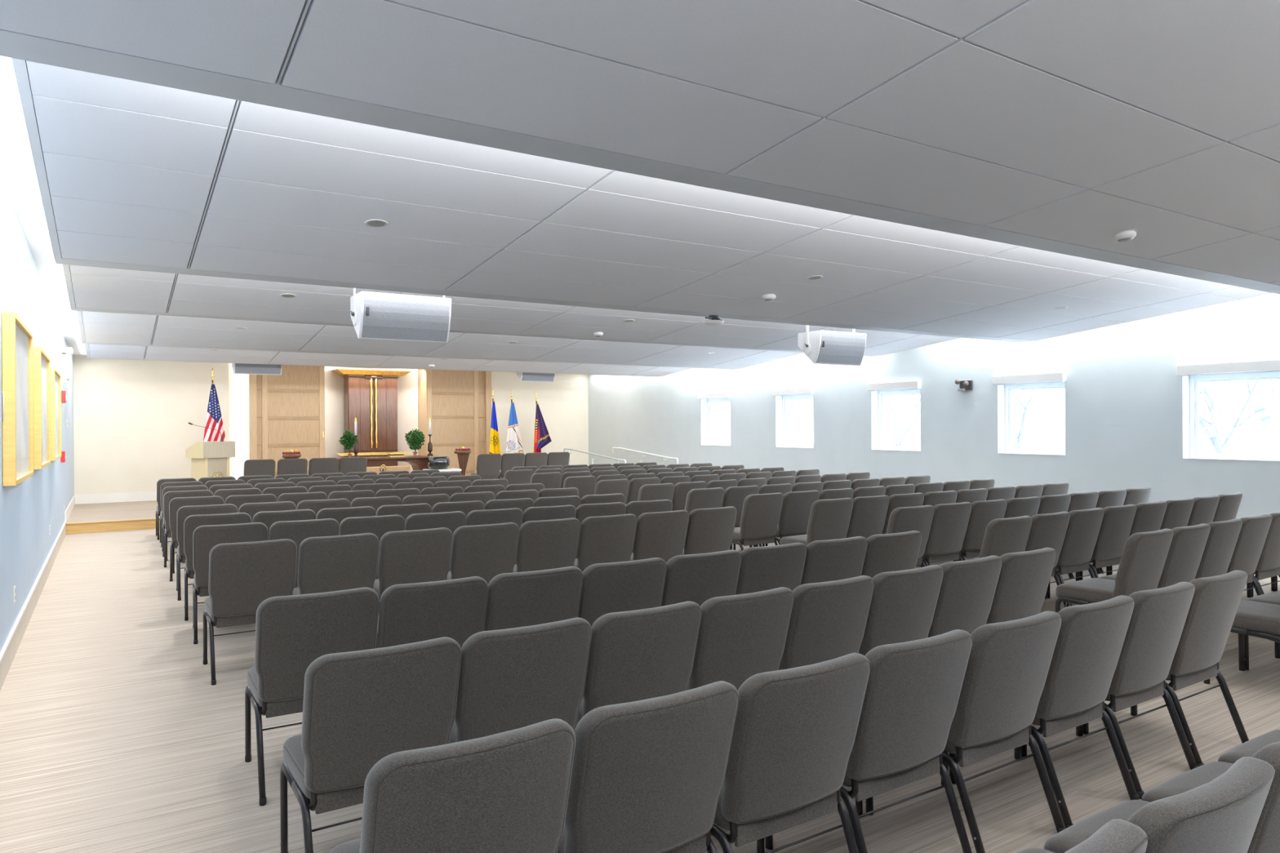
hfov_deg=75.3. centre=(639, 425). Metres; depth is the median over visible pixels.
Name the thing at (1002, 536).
chair
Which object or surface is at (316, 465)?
chair
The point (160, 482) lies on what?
chair
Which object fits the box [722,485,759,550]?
chair
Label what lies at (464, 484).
chair
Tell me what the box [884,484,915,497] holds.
chair
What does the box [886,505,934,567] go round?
chair
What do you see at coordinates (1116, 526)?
chair
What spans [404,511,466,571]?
chair
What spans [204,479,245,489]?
chair
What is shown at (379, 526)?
chair
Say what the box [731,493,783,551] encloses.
chair
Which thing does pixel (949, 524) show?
chair
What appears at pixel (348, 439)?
potted plant
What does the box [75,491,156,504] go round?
baseboard
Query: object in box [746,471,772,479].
chair
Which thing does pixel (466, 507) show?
chair
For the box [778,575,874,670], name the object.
chair
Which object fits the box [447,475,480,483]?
chair
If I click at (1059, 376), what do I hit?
roller shade
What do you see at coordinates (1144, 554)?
chair
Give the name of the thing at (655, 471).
chair
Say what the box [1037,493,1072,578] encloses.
chair
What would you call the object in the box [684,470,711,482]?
chair
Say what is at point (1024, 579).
chair
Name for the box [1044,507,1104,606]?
chair
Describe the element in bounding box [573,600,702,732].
chair
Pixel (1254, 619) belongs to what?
chair
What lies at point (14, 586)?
wall outlet
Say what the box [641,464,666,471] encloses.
chair
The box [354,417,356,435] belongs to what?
candle
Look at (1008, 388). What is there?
window
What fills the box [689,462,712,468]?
chair
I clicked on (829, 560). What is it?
chair
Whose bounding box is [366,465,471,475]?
dais
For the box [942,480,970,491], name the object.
chair
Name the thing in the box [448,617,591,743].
chair
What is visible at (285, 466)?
chair
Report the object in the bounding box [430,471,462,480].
chair
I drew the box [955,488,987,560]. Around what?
chair
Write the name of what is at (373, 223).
recessed light
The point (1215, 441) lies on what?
bare tree
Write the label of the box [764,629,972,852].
chair
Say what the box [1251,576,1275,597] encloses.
chair
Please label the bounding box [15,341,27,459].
print
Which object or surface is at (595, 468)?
chair
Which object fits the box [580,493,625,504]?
chair
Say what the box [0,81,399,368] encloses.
ceiling
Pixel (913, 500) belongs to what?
chair
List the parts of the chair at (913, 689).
leg, seat, leg, panel, backrest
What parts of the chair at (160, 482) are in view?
leg, backrest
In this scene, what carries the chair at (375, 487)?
on the floor
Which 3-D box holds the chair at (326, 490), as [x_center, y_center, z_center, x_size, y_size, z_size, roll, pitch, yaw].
[-4.080,1.212,10.843,0.524,0.896,0.639,0,0,-28]
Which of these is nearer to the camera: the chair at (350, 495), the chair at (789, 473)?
the chair at (350, 495)
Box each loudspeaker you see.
[231,363,281,374]
[350,288,451,343]
[515,372,555,382]
[797,324,866,365]
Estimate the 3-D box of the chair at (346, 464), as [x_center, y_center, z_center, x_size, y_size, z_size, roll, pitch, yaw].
[-5.652,1.057,16.190,0.524,0.896,0.639,0,0,-33]
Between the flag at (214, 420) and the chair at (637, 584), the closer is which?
the chair at (637, 584)
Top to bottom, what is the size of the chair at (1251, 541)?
0.896 m
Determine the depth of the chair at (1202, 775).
2.67 m
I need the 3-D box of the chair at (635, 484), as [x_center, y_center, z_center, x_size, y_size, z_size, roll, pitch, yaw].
[-0.066,1.188,11.944,0.524,0.896,0.639,0,0,-36]
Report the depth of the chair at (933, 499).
9.02 m
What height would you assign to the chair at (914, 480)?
0.896 m
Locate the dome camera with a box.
[703,315,724,325]
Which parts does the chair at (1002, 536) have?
backrest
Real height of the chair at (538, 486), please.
0.896 m
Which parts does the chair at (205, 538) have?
leg, panel, backrest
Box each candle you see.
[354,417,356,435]
[428,417,431,434]
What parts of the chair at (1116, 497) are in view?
backrest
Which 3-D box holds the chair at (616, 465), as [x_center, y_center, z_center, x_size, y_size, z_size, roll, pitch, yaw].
[-0.457,1.191,16.583,0.524,0.896,0.639,0,0,-32]
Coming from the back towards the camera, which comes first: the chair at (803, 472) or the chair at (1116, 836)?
the chair at (803, 472)
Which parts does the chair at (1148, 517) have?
leg, leg, backrest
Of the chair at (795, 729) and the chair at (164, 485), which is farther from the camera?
the chair at (164, 485)
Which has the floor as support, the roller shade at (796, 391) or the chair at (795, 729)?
the chair at (795, 729)
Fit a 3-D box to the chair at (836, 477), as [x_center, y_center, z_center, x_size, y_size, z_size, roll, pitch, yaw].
[2.769,1.171,12.646,0.524,0.896,0.639,0,0,-36]
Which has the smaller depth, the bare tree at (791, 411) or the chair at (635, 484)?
the chair at (635, 484)
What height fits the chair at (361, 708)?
0.896 m
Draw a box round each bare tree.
[787,399,813,431]
[884,394,919,446]
[1012,389,1036,448]
[1199,379,1279,453]
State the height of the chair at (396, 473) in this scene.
0.896 m
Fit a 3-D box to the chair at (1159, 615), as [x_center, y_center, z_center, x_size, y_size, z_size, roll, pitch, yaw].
[2.226,1.175,3.964,0.524,0.896,0.639,0,0,-33]
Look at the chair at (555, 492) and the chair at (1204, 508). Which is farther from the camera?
the chair at (555, 492)
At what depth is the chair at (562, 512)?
7.62 m
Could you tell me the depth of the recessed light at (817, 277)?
7.00 m
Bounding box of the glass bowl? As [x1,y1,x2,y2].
[427,455,449,469]
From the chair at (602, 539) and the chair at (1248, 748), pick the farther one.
the chair at (602, 539)
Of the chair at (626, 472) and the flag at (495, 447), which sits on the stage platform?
the flag at (495, 447)
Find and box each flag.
[203,368,226,441]
[488,390,501,454]
[505,390,523,453]
[533,391,551,453]
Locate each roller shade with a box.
[697,391,730,399]
[771,386,813,395]
[866,381,921,391]
[992,372,1066,385]
[1176,359,1279,376]
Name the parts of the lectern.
stem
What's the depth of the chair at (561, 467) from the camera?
15.47 m
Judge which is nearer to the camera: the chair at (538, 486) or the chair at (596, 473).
the chair at (538, 486)
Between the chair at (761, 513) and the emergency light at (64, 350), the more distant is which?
the emergency light at (64, 350)
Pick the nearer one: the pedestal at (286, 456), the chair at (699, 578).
the chair at (699, 578)
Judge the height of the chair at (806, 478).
0.896 m
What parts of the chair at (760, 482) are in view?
backrest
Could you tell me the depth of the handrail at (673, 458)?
19.65 m
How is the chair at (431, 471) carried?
on the floor
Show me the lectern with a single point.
(208, 459)
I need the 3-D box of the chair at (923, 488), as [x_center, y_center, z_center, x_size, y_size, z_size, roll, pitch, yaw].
[3.495,1.167,10.623,0.524,0.896,0.639,0,0,-33]
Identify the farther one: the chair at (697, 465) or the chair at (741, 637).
the chair at (697, 465)
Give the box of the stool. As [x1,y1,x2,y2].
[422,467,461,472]
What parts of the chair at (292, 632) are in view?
leg, seat, panel, backrest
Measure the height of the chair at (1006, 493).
0.896 m
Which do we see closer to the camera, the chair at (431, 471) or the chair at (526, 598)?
the chair at (526, 598)
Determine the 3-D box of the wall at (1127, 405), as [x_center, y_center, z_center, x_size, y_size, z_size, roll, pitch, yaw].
[4.429,-0.347,13.356,0.240,3.900,24.250,0,0,-33]
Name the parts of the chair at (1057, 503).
backrest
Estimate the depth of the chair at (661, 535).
7.11 m
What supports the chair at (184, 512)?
on the floor
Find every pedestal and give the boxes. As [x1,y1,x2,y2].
[280,453,301,458]
[453,450,471,475]
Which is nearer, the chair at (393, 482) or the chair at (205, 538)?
the chair at (205, 538)
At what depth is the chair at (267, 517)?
7.37 m
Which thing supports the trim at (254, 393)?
attached to the wall at (132, 431)
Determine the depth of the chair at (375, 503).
8.75 m
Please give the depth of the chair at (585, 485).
12.18 m
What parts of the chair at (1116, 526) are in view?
leg, leg, panel, backrest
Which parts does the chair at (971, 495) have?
backrest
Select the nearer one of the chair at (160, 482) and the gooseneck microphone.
the chair at (160, 482)
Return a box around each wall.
[0,168,74,652]
[73,355,588,494]
[587,293,1279,519]
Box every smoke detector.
[593,332,603,337]
[761,293,775,301]
[1112,230,1136,241]
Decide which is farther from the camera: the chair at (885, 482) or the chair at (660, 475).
the chair at (660, 475)
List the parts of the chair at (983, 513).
panel, backrest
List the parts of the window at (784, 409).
sill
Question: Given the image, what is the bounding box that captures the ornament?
[379,464,386,471]
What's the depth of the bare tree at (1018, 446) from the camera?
26.40 m
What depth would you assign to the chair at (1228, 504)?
8.52 m
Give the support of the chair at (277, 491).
on the floor
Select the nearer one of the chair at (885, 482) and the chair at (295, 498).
the chair at (295, 498)
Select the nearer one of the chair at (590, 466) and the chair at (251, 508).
the chair at (251, 508)
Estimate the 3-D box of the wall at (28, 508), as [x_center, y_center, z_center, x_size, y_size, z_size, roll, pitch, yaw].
[-5.387,-0.288,7.091,0.250,3.900,24.250,0,0,-33]
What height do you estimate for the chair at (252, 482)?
0.896 m
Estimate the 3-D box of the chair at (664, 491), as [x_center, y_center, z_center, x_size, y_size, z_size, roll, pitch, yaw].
[0.083,1.188,10.722,0.524,0.896,0.639,0,0,-35]
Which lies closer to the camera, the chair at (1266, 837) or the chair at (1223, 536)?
the chair at (1266, 837)
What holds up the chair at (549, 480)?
on the floor
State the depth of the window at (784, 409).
16.00 m
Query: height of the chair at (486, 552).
0.896 m
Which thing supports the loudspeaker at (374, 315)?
hanging from the ceiling at (1062, 126)
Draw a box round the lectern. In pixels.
[185,440,235,480]
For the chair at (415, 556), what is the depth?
5.96 m
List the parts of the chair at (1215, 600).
leg, leg, seat, panel, backrest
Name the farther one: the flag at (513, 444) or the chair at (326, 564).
the flag at (513, 444)
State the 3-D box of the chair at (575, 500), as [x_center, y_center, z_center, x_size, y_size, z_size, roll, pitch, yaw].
[-0.981,1.194,8.943,0.524,0.896,0.639,0,0,-29]
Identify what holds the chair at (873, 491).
on the floor
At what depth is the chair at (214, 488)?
10.88 m
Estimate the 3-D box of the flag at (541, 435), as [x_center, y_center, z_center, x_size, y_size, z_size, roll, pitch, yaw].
[-2.454,0.347,20.498,0.493,2.265,0.300,0,0,-33]
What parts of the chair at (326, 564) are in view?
seat, backrest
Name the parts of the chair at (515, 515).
backrest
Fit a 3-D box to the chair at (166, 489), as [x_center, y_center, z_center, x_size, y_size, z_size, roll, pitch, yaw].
[-5.969,1.224,10.887,0.524,0.896,0.639,0,0,-31]
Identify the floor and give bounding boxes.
[0,528,1279,852]
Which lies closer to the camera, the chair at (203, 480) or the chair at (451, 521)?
the chair at (451, 521)
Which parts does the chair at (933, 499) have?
backrest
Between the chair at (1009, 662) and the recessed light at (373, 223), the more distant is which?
the recessed light at (373, 223)
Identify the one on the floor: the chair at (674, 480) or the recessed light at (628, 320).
the chair at (674, 480)
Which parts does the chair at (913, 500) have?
backrest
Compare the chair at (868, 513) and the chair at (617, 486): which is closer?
the chair at (868, 513)
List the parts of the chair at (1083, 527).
panel, backrest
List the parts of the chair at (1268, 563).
backrest, panel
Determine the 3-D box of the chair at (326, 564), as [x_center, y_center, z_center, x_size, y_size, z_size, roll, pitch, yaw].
[-2.192,1.201,5.915,0.524,0.896,0.639,0,0,-33]
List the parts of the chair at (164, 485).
leg, backrest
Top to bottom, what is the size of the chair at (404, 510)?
0.896 m
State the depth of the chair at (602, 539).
6.82 m
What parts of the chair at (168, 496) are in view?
leg, backrest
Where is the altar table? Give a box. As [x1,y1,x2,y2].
[332,455,435,470]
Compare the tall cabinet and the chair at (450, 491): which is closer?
the chair at (450, 491)
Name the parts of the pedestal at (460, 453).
leg, leg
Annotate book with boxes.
[387,453,404,457]
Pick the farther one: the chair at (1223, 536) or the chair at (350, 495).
the chair at (350, 495)
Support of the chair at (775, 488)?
on the floor
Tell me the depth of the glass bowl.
16.95 m
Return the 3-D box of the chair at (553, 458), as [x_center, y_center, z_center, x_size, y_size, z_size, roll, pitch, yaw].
[-1.904,1.034,18.475,0.524,0.896,0.639,0,0,-30]
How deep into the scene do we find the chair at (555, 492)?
9.82 m
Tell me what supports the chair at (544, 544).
on the floor
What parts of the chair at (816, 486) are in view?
backrest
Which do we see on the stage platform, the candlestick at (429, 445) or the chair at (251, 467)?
the chair at (251, 467)
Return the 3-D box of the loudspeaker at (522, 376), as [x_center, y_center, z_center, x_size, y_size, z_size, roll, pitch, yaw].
[-2.244,-1.174,17.819,0.852,0.475,0.391,0,0,-33]
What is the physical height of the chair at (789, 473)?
0.896 m
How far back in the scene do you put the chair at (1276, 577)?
7.99 m
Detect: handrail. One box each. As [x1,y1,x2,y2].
[563,448,626,465]
[612,447,678,464]
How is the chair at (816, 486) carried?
on the floor
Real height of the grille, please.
0.357 m
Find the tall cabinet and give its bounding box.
[331,368,412,466]
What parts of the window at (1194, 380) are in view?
sill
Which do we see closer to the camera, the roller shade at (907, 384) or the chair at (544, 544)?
the chair at (544, 544)
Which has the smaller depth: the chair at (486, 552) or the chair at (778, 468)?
the chair at (486, 552)
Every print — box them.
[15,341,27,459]
[41,368,46,450]
[54,383,57,445]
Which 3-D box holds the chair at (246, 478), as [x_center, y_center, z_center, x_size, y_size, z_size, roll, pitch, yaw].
[-6.077,1.224,13.059,0.524,0.896,0.639,0,0,-32]
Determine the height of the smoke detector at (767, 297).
0.052 m
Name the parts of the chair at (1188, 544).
seat, backrest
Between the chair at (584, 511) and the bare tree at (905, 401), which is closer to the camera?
the chair at (584, 511)
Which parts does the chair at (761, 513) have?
seat, panel, backrest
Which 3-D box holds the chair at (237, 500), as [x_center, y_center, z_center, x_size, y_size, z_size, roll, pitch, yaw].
[-4.420,1.214,9.423,0.524,0.896,0.639,0,0,-27]
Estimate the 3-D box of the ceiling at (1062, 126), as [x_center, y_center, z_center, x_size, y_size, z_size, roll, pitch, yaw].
[0.953,-1.416,7.927,10.750,0.620,13.530,0,0,-33]
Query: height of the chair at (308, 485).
0.896 m
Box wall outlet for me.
[13,586,15,603]
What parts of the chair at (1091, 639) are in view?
leg, leg, seat, panel, backrest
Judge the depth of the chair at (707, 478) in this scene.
12.30 m
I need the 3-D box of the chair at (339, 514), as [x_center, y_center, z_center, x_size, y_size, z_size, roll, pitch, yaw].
[-2.832,1.205,7.902,0.524,0.896,0.639,0,0,-29]
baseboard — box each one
[0,494,75,690]
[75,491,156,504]
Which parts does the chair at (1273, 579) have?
leg, leg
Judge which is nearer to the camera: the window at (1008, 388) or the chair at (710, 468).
the window at (1008, 388)
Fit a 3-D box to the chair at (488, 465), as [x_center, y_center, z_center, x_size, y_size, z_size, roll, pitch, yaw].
[-3.269,1.043,17.604,0.524,0.896,0.639,0,0,-30]
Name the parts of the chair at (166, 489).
backrest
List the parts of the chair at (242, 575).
leg, seat, panel, backrest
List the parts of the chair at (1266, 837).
seat, backrest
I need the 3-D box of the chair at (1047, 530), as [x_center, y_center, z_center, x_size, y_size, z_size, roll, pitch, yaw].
[3.246,1.169,7.046,0.524,0.896,0.639,0,0,-33]
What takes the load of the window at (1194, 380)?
in the wall at (1127, 405)
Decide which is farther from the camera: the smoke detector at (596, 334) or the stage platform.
the stage platform
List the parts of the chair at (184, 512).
leg, panel, backrest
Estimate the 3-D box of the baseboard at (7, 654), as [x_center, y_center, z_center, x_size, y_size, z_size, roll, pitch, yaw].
[-4.927,1.487,6.637,0.020,0.345,22.500,0,0,-33]
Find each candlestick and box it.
[352,435,359,457]
[426,434,432,456]
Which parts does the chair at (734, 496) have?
backrest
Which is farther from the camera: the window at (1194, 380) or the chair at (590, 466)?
the chair at (590, 466)
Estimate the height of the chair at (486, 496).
0.896 m
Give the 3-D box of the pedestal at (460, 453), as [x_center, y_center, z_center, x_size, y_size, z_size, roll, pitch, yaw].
[-3.903,1.023,18.265,0.370,0.930,0.370,0,0,-33]
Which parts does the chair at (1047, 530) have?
backrest, panel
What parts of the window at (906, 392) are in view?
sill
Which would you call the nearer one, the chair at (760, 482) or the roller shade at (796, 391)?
the chair at (760, 482)
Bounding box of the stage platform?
[66,500,159,534]
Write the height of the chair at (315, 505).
0.896 m
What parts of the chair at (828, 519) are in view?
seat, backrest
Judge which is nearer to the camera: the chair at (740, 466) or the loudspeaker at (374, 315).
the loudspeaker at (374, 315)
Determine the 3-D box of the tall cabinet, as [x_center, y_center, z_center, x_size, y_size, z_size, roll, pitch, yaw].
[-6.376,-0.052,19.704,1.760,2.500,0.620,0,0,-33]
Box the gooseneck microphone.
[188,422,223,441]
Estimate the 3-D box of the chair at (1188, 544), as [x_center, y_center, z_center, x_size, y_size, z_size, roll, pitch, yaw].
[3.816,1.165,6.171,0.524,0.896,0.639,0,0,-33]
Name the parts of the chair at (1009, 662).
leg, leg, seat, panel, backrest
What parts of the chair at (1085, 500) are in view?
backrest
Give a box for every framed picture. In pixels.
[1,311,33,486]
[32,346,50,469]
[50,367,61,461]
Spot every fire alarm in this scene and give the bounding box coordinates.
[60,451,66,462]
[61,390,66,403]
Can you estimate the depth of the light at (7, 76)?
5.01 m
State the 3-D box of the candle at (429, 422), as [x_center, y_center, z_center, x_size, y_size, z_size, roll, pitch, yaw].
[-4.472,0.013,17.669,0.047,0.360,0.047,0,0,-33]
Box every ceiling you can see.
[0,0,1279,369]
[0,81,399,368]
[84,343,691,377]
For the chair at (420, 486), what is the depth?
11.07 m
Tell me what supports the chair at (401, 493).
on the floor
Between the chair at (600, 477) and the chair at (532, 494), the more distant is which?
the chair at (600, 477)
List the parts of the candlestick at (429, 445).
stem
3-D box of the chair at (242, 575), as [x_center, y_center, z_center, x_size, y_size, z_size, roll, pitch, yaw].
[-2.651,1.204,5.634,0.524,0.896,0.639,0,0,-33]
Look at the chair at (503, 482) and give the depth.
11.58 m
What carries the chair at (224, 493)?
on the floor
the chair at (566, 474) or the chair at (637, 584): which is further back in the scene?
the chair at (566, 474)
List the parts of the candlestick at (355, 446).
stem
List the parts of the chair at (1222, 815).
seat, backrest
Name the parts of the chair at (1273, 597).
leg, seat, leg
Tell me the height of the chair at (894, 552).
0.896 m
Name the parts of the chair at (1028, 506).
backrest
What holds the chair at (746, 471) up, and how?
on the floor
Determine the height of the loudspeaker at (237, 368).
0.475 m
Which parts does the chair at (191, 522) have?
panel, backrest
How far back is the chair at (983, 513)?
7.96 m
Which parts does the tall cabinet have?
door, cornice, handle, crown, handle, door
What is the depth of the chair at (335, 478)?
12.57 m
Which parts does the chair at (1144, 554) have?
leg, seat, backrest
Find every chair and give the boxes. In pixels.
[155,477,196,540]
[159,480,203,547]
[161,484,208,556]
[163,489,213,567]
[168,496,223,582]
[176,503,237,600]
[183,512,251,621]
[192,522,267,644]
[198,476,235,485]
[202,538,297,685]
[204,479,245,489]
[208,483,253,495]
[213,488,262,504]
[225,493,276,512]
[237,475,273,483]
[238,501,296,522]
[243,458,275,478]
[244,587,379,805]
[247,478,285,488]
[252,509,315,540]
[253,481,295,493]
[262,486,307,502]
[269,518,339,587]
[275,474,310,482]
[276,457,307,475]
[277,492,327,506]
[279,636,461,852]
[286,476,324,486]
[292,533,378,648]
[296,480,336,492]
[296,498,350,516]
[308,457,337,476]
[308,484,351,499]
[311,472,344,480]
[315,506,375,535]
[324,475,360,484]
[328,489,375,503]
[328,718,575,852]
[336,479,374,488]
[337,457,367,475]
[339,514,404,579]
[345,471,377,479]
[350,496,401,515]
[351,483,393,494]
[361,474,395,481]
[373,527,452,613]
[374,477,411,487]
[375,488,420,501]
[376,503,431,530]
[377,470,409,478]
[377,576,488,648]
[393,481,433,492]
[396,472,429,480]
[401,493,449,508]
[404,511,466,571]
[409,469,439,476]
[411,475,446,484]
[420,486,463,497]
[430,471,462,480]
[431,500,484,516]
[433,480,471,490]
[446,522,519,585]
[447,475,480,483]
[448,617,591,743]
[449,491,495,506]
[463,484,505,499]
[465,507,523,564]
[471,453,501,479]
[471,478,508,488]
[484,497,533,512]
[484,566,582,631]
[495,489,538,502]
[498,453,524,479]
[504,469,533,484]
[505,483,544,493]
[511,466,537,472]
[512,517,580,573]
[522,505,576,524]
[524,452,547,468]
[529,472,561,488]
[533,468,562,486]
[533,495,580,508]
[537,465,564,488]
[538,487,578,497]
[546,452,569,467]
[556,680,738,852]
[560,471,591,488]
[562,467,590,474]
[563,475,595,500]
[564,464,588,469]
[573,513,637,573]
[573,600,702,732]
[575,502,626,558]
[577,557,666,626]
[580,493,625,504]
[588,463,612,469]
[590,466,616,474]
[591,470,619,478]
[594,474,626,494]
[595,479,629,504]
[612,462,635,468]
[616,465,641,472]
[619,468,646,479]
[625,472,655,504]
[625,477,660,506]
[625,499,672,519]
[630,510,688,563]
[635,462,657,467]
[637,483,674,501]
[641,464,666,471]
[646,467,672,477]
[656,471,684,479]
[660,475,690,485]
[661,549,742,606]
[666,463,689,470]
[671,480,706,511]
[672,466,697,474]
[682,506,737,555]
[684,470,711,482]
[684,487,724,513]
[687,586,794,691]
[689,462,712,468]
[690,474,719,484]
[697,465,720,472]
[706,479,737,491]
[710,653,870,852]
[711,469,736,476]
[719,472,746,481]
[720,464,744,471]
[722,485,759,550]
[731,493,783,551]
[733,483,792,550]
[735,542,806,595]
[736,467,760,475]
[737,477,767,542]
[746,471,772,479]
[753,490,819,546]
[760,466,783,473]
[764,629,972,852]
[765,481,823,546]
[766,475,795,486]
[771,470,796,477]
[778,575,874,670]
[779,497,853,546]
[794,474,821,484]
[795,469,819,476]
[800,536,867,585]
[818,488,853,499]
[820,473,846,482]
[822,480,851,490]
[845,471,870,482]
[845,495,889,538]
[851,478,879,490]
[852,485,885,499]
[858,564,943,655]
[861,530,922,577]
[865,610,1066,852]
[879,476,905,487]
[881,493,924,567]
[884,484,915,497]
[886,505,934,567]
[904,475,930,485]
[914,482,943,494]
[922,490,957,561]
[922,502,972,566]
[927,498,1007,565]
[927,555,1002,637]
[937,515,1032,565]
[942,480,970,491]
[948,595,1138,828]
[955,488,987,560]
[960,496,1040,555]
[968,478,995,489]
[986,486,1015,500]
[986,547,1056,624]
[1013,484,1043,497]
[1016,756,1275,852]
[1021,582,1198,799]
[1024,511,1070,607]
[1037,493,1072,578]
[1041,482,1069,496]
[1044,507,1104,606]
[1044,741,1279,852]
[1046,504,1136,598]
[1055,528,1173,613]
[1064,818,1147,852]
[1067,491,1100,577]
[1079,501,1167,580]
[1083,569,1248,766]
[1095,488,1126,573]
[1099,523,1210,588]
[1110,497,1194,574]
[1123,487,1151,505]
[1141,761,1233,802]
[1186,495,1219,526]
[1195,518,1242,578]
[1203,600,1279,684]
[1212,492,1242,522]
[1217,729,1279,764]
[1226,514,1272,595]
[1244,591,1279,670]
[1246,582,1251,597]
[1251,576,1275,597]
[1253,512,1279,594]
[1275,575,1277,591]
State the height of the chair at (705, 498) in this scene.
0.896 m
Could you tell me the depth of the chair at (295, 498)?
9.38 m
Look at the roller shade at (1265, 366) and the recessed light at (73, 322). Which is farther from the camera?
the recessed light at (73, 322)
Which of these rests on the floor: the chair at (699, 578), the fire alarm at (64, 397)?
the chair at (699, 578)
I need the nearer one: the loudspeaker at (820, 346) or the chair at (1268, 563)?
the chair at (1268, 563)
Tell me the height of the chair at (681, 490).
0.896 m
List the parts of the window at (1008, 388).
sill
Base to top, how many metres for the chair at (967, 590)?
0.896 m
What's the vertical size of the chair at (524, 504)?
0.896 m
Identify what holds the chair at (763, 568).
on the floor
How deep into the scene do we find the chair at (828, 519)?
8.23 m
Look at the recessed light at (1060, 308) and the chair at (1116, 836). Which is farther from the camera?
the recessed light at (1060, 308)
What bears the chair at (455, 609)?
on the floor
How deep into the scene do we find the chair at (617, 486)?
11.35 m
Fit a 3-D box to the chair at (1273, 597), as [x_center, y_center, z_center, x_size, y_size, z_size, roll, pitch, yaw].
[4.333,1.162,5.360,0.524,0.896,0.639,0,0,-33]
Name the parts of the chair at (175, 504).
leg, panel, backrest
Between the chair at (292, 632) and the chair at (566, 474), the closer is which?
the chair at (292, 632)
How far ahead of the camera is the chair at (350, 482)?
11.69 m
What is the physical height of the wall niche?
2.590 m
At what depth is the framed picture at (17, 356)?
5.84 m
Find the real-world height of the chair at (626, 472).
0.896 m
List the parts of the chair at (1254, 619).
leg, leg, seat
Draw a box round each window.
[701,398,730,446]
[776,394,813,448]
[871,388,920,451]
[998,382,1065,455]
[1182,371,1279,462]
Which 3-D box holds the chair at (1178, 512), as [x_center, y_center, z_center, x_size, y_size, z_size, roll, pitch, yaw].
[5.062,1.158,8.214,0.524,0.896,0.639,0,0,-33]
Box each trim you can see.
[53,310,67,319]
[246,368,491,460]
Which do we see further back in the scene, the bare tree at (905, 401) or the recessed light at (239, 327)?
the bare tree at (905, 401)
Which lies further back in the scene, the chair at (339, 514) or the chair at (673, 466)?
the chair at (673, 466)
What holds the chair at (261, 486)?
on the floor
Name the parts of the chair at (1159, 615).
leg, leg, seat, panel, backrest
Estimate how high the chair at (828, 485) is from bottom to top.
0.896 m
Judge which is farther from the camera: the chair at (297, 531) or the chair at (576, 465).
the chair at (576, 465)
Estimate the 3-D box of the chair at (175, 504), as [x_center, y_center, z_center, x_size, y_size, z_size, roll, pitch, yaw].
[-4.900,1.217,9.191,0.524,0.896,0.639,0,0,-27]
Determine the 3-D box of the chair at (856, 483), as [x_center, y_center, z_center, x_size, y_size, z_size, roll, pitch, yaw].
[2.925,1.170,11.443,0.524,0.896,0.639,0,0,-34]
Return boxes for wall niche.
[324,366,417,466]
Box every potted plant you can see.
[338,429,358,457]
[404,427,425,455]
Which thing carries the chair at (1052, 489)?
on the floor
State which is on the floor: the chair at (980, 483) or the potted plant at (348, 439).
the chair at (980, 483)
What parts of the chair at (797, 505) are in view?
seat, panel, backrest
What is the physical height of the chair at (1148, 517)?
0.896 m
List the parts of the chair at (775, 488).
backrest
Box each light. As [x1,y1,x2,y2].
[0,55,77,315]
[61,346,72,354]
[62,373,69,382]
[67,317,86,354]
[235,326,246,329]
[280,293,296,297]
[364,219,387,226]
[622,319,635,322]
[806,275,822,279]
[955,379,973,391]
[1053,306,1067,310]
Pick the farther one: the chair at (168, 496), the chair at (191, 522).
the chair at (168, 496)
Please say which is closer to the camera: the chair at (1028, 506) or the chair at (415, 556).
the chair at (415, 556)
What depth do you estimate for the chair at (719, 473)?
13.67 m
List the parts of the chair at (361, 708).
leg, seat, panel, backrest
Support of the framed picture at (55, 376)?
attached to the wall at (28, 508)
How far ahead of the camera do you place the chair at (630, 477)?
12.74 m
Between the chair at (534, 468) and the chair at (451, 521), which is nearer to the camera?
the chair at (451, 521)
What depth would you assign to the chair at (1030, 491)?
9.85 m
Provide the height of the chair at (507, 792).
0.896 m
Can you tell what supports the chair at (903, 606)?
on the floor
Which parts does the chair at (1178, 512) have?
backrest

